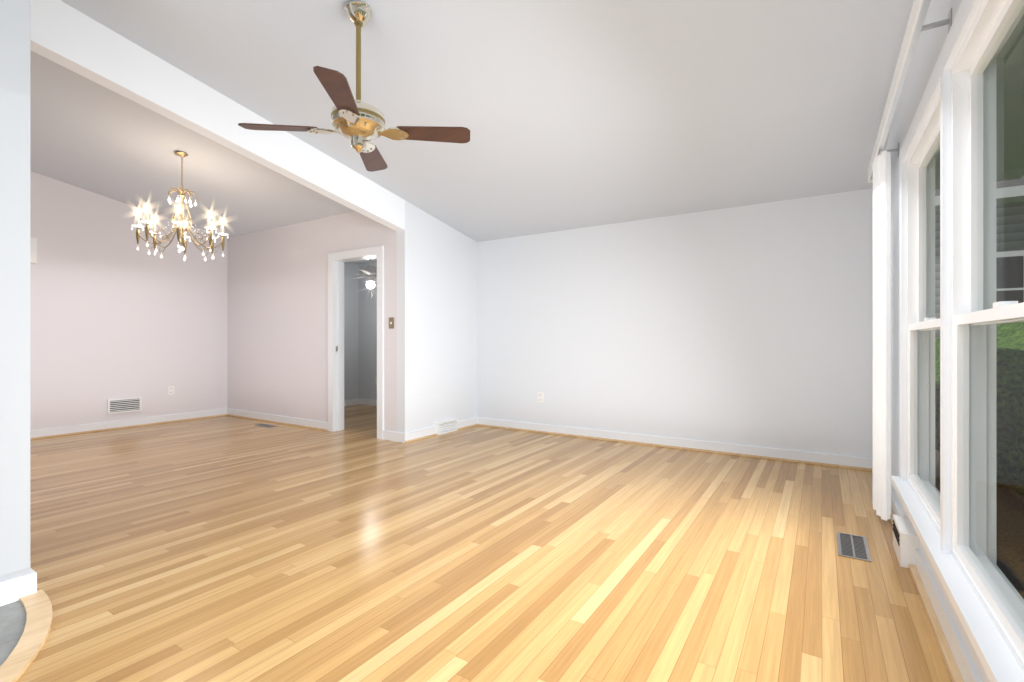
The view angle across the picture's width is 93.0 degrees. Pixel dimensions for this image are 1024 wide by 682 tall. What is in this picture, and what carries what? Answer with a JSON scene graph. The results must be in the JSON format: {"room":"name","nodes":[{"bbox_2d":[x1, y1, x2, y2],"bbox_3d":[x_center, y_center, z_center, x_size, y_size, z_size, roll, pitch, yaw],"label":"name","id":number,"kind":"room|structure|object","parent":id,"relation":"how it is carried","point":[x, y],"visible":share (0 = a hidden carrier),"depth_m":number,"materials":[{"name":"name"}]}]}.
{"room":"empty living room","nodes":[
{"label":"empty living room","id":0,"kind":"room"},
{"bbox_2d":[0,600,26,665],"bbox_3d":[-2.279,1.047,0.545,1.050,0.006,2.770,0,0,33],"label":"floor","id":1,"kind":"structure","parent":0,"point":[13,617],"depth_m":1.78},
{"bbox_2d":[0,0,29,581],"bbox_3d":[-2.772,-0.750,0.859,0.120,3.600,2.770,0,0,33],"label":"wall","id":2,"kind":"structure","parent":0,"point":[14,288],"depth_m":1.96,"materials":[{"name":"grey paint"}]},
{"bbox_2d":[0,568,36,605],"bbox_3d":[-2.724,1.002,0.838,0.046,0.095,2.786,0,0,33],"label":"baseboard","id":3,"kind":"structure","parent":2,"relation":"attached to","point":[11,590],"depth_m":1.95,"materials":[{"name":"white paint"}]},
{"bbox_2d":[0,589,52,681],"bbox_3d":[-1.793,1.042,1.276,1.085,0.016,1.085,0,0,33],"label":"trim","id":4,"kind":"structure","parent":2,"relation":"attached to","point":[14,666],"depth_m":1.70,"materials":[{"name":"beige wood"}]},
{"bbox_2d":[30,171,226,429],"bbox_3d":[-5.687,-0.825,4.465,0.150,3.750,6.120,0,0,33],"label":"wall","id":5,"kind":"structure","parent":0,"point":[115,313],"depth_m":5.81,"materials":[{"name":"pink paint"}]},
{"bbox_2d":[30,237,36,263],"bbox_3d":[-5.147,-0.965,5.110,0.066,0.270,0.208,0,0,33],"label":"door chime","id":6,"kind":"object","parent":5,"relation":"attached to","point":[33,250],"visible":0.36,"depth_m":5.16,"materials":[{"name":"white plastic"}]},
{"bbox_2d":[107,397,141,413],"bbox_3d":[-4.685,0.777,5.878,0.022,0.175,0.340,0,0,33],"label":"air vent","id":7,"kind":"object","parent":5,"relation":"attached to","point":[124,405],"visible":1,"depth_m":5.87,"materials":[{"name":"white metal"}]},
{"bbox_2d":[30,409,223,439],"bbox_3d":[-5.590,1.002,4.451,0.028,0.095,5.800,0,0,33],"label":"baseboard","id":8,"kind":"structure","parent":5,"relation":"attached to","point":[94,427],"depth_m":5.84,"materials":[{"name":"white paint"}]},
{"bbox_2d":[168,386,173,394],"bbox_3d":[-4.422,0.640,6.303,0.008,0.115,0.070,0,0,33],"label":"outlet","id":9,"kind":"object","parent":5,"relation":"attached to","point":[170,390],"visible":1,"depth_m":6.30,"materials":[{"name":"white plastic"}]},
{"bbox_2d":[30,50,353,237],"bbox_3d":[-4.472,-2.083,3.691,3.990,1.291,6.120,0,0,33],"label":"ceiling","id":10,"kind":"structure","parent":0,"point":[90,135],"depth_m":4.74,"materials":[{"name":"white paint"}]},
{"bbox_2d":[131,152,228,261],"bbox_3d":[-3.041,-1.252,4.474,0.720,0.969,0.714,0,0,33],"label":"dining chandelier","id":11,"kind":"object","parent":10,"relation":"hanging from","point":[180,228],"visible":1,"depth_m":4.44,"materials":[{"name":"gold metal"}]},
{"bbox_2d":[227,211,396,431],"bbox_3d":[-2.658,-0.375,6.092,3.510,2.850,0.120,0,0,33],"label":"wall","id":12,"kind":"structure","parent":0,"point":[277,321],"depth_m":6.09,"materials":[{"name":"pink paint"}]},
{"bbox_2d":[224,408,327,430],"bbox_3d":[-3.086,1.002,6.277,2.230,0.095,0.028,0,0,33],"label":"baseboard","id":13,"kind":"structure","parent":12,"relation":"attached to","point":[299,422],"depth_m":6.21,"materials":[{"name":"white paint"}]},
{"bbox_2d":[328,245,383,438],"bbox_3d":[-1.722,0.015,5.496,0.910,2.070,0.160,0,0,33],"label":"door frame","id":14,"kind":"structure","parent":12,"relation":"attached to","point":[336,260],"depth_m":5.64,"materials":[{"name":"white paint"}]},
{"bbox_2d":[389,317,393,328],"bbox_3d":[-1.278,-0.190,5.132,0.072,0.116,0.016,0,0,33],"label":"switch plate","id":15,"kind":"object","parent":12,"relation":"attached to","point":[391,323],"visible":1,"depth_m":5.13,"materials":[{"name":"gold metal"}]},
{"bbox_2d":[383,430,399,441],"bbox_3d":[-1.256,1.002,5.119,0.280,0.095,0.016,0,0,33],"label":"baseboard","id":16,"kind":"structure","parent":12,"relation":"attached to","point":[387,435],"depth_m":5.12,"materials":[{"name":"white paint"}]},
{"bbox_2d":[344,262,359,399],"bbox_3d":[-3.056,-0.250,7.413,0.120,2.600,1.680,0,0,33],"label":"wall","id":17,"kind":"structure","parent":0,"point":[351,286],"depth_m":7.97,"materials":[{"name":"white paint"}]},
{"bbox_2d":[344,398,359,405],"bbox_3d":[-3.009,1.002,7.359,0.016,0.095,1.640,0,0,33],"label":"baseboard","id":18,"kind":"structure","parent":17,"relation":"attached to","point":[351,401],"depth_m":7.96,"materials":[{"name":"white paint"}]},
{"bbox_2d":[349,258,376,263],"bbox_3d":[-1.868,-1.430,6.727,2.860,0.300,1.800,0,0,33],"label":"ceiling","id":19,"kind":"structure","parent":0,"point":[365,261],"depth_m":7.82,"materials":[{"name":"white paint"}]},
{"bbox_2d":[344,259,376,302],"bbox_3d":[-2.020,-0.911,7.019,1.032,0.738,0.993,0,0,33],"label":"ceiling fan","id":20,"kind":"object","parent":19,"relation":"hanging from","point":[369,272],"visible":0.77,"depth_m":6.92,"materials":[{"name":"white metal"}]},
{"bbox_2d":[360,262,376,399],"bbox_3d":[-1.366,-0.250,7.403,2.980,2.600,0.120,0,0,33],"label":"wall","id":21,"kind":"structure","parent":0,"point":[360,342],"depth_m":7.96,"materials":[{"name":"white paint"}]},
{"bbox_2d":[360,399,376,405],"bbox_3d":[-1.403,1.002,7.346,2.740,0.095,0.016,0,0,33],"label":"baseboard","id":22,"kind":"structure","parent":21,"relation":"attached to","point":[362,401],"depth_m":7.94,"materials":[{"name":"white paint"}]},
{"bbox_2d":[397,200,476,432],"bbox_3d":[-0.824,-0.375,5.593,0.120,2.850,1.251,0,0,33],"label":"wall","id":23,"kind":"structure","parent":0,"point":[444,322],"depth_m":5.42,"materials":[{"name":"white paint"}]},
{"bbox_2d":[30,0,404,230],"bbox_3d":[-2.718,-1.836,2.621,0.120,1.375,5.800,0,0,33],"label":"header","id":24,"kind":"object","parent":23,"relation":"attached to","point":[65,35],"visible":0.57,"depth_m":3.32,"materials":[{"name":"white paint"}]},
{"bbox_2d":[400,418,475,442],"bbox_3d":[-0.774,1.002,5.534,0.028,0.095,1.236,0,0,33],"label":"baseboard","id":25,"kind":"structure","parent":23,"relation":"attached to","point":[428,432],"depth_m":5.31,"materials":[{"name":"white paint"}]},
{"bbox_2d":[435,419,457,434],"bbox_3d":[-0.748,0.983,5.569,0.035,0.135,0.350,0,0,33],"label":"air vent","id":26,"kind":"object","parent":23,"relation":"in","point":[438,424],"visible":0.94,"depth_m":5.55,"materials":[{"name":"white metal"}]},
{"bbox_2d":[16,404,951,681],"bbox_3d":[-1.708,1.110,4.023,8.195,0.120,9.650,0,0,33],"label":"floor","id":27,"kind":"structure","parent":0,"point":[224,548],"depth_m":2.30,"materials":[{"name":"brown wood"}]},
{"bbox_2d":[254,424,276,427],"bbox_3d":[-3.049,1.048,6.009,0.330,0.005,0.120,0,0,33],"label":"floor vent","id":28,"kind":"object","parent":27,"relation":"in","point":[265,425],"visible":0.98,"depth_m":6.01,"materials":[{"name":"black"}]},
{"bbox_2d":[837,532,870,561],"bbox_3d":[1.742,1.048,2.483,0.130,0.005,0.340,0,0,33],"label":"floor vent","id":29,"kind":"object","parent":27,"relation":"in","point":[853,546],"visible":1,"depth_m":2.47,"materials":[{"name":"black metal"}]},
{"bbox_2d":[61,0,1023,241],"bbox_3d":[-0.325,-1.969,1.825,5.010,1.520,7.430,0,0,33],"label":"ceiling","id":30,"kind":"structure","parent":0,"point":[572,114],"depth_m":3.11,"materials":[{"name":"white paint"}]},
{"bbox_2d":[238,1,469,171],"bbox_3d":[-0.828,-1.410,2.619,0.911,0.791,0.911,0,0,39],"label":"room ceiling fan","id":31,"kind":"object","parent":30,"relation":"hanging from","point":[358,123],"visible":1,"depth_m":2.58,"materials":[{"name":"brown wood"}]},
{"bbox_2d":[477,188,872,458],"bbox_3d":[1.299,-0.260,5.077,4.255,2.620,0.160,0,0,33],"label":"wall","id":32,"kind":"structure","parent":0,"point":[749,325],"depth_m":4.68,"materials":[{"name":"white paint"}]},
{"bbox_2d":[538,392,542,402],"bbox_3d":[0.328,0.650,5.596,0.070,0.115,0.008,0,0,33],"label":"outlet","id":33,"kind":"object","parent":32,"relation":"attached to","point":[540,396],"visible":1,"depth_m":5.59,"materials":[{"name":"white plastic"}]},
{"bbox_2d":[476,417,867,469],"bbox_3d":[1.225,1.002,5.013,3.960,0.095,0.028,0,0,33],"label":"baseboard","id":34,"kind":"structure","parent":32,"relation":"attached to","point":[860,463],"depth_m":4.68,"materials":[{"name":"white paint"}]},
{"bbox_2d":[886,0,1023,681],"bbox_3d":[1.097,-0.800,0.908,0.115,3.700,7.410,0,0,33],"label":"wall","id":35,"kind":"structure","parent":0,"point":[929,46],"depth_m":2.43,"materials":[{"name":"white paint"}]},
{"bbox_2d":[893,515,919,567],"bbox_3d":[1.915,0.973,2.367,0.073,0.155,0.290,0,0,33],"label":"air vent","id":36,"kind":"object","parent":35,"relation":"in","point":[906,541],"visible":0.94,"depth_m":2.26,"materials":[{"name":"white metal"}]},
{"bbox_2d":[868,0,951,182],"bbox_3d":[0.936,-1.115,0.868,0.115,0.090,5.670,0,0,33],"label":"curtain rod","id":37,"kind":"object","parent":35,"relation":"attached to","point":[915,27],"visible":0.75,"depth_m":1.93,"materials":[{"name":"silver metal"}]},
{"bbox_2d":[873,150,890,520],"bbox_3d":[2.222,-0.041,2.924,0.081,2.112,0.420,0,0,33],"label":"curtain","id":38,"kind":"object","parent":37,"relation":"hanging from","point":[882,335],"visible":1,"depth_m":2.78,"materials":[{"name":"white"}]},
{"bbox_2d":[907,94,939,534],"bbox_3d":[1.875,-0.100,2.126,0.112,1.700,1.000,0,0,33],"label":"window unit","id":39,"kind":"structure","parent":35,"relation":"in","point":[922,323],"depth_m":2.51,"materials":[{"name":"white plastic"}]},
{"bbox_2d":[868,458,981,681],"bbox_3d":[1.042,1.002,0.966,0.040,0.095,7.050,0,0,33],"label":"baseboard","id":40,"kind":"structure","parent":35,"relation":"attached to","point":[960,666],"depth_m":1.73,"materials":[{"name":"white paint"}]},
{"bbox_2d":[891,0,1023,681],"bbox_3d":[1.012,-0.091,0.826,0.170,1.888,4.330,0,0,33],"label":"window unit","id":41,"kind":"structure","parent":35,"relation":"in","point":[978,312],"depth_m":1.64,"materials":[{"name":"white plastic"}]},
{"label":"outside","id":42,"kind":"structure","parent":0,"visible":0},
{"bbox_3d":[16.493,1.450,7.278,100.000,0.100,110.000,0,0,33],"label":"lawn","id":43,"kind":"structure","parent":42,"visible":0},
{"bbox_2d":[935,450,1023,598],"bbox_3d":[2.833,1.375,1.752,1.905,0.050,18.000,0,0,33],"label":"mulch","id":44,"kind":"object","parent":43,"relation":"on","point":[1011,534],"depth_m":3.40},
{"bbox_2d":[935,321,1023,500],"bbox_3d":[5.304,0.400,2.822,4.536,2.368,14.211,0,0,33],"label":"hedge","id":45,"kind":"object","parent":43,"relation":"on","point":[1016,377],"depth_m":4.10,"materials":[{"name":"green plant"}]},
{"bbox_2d":[935,175,1023,339],"bbox_3d":[13.607,-1.675,10.006,10.800,6.150,7.500,0,0,33],"label":"house","id":46,"kind":"structure","parent":43,"relation":"on","point":[1018,290],"depth_m":8.95,"materials":[{"name":"grey"}]}
]}

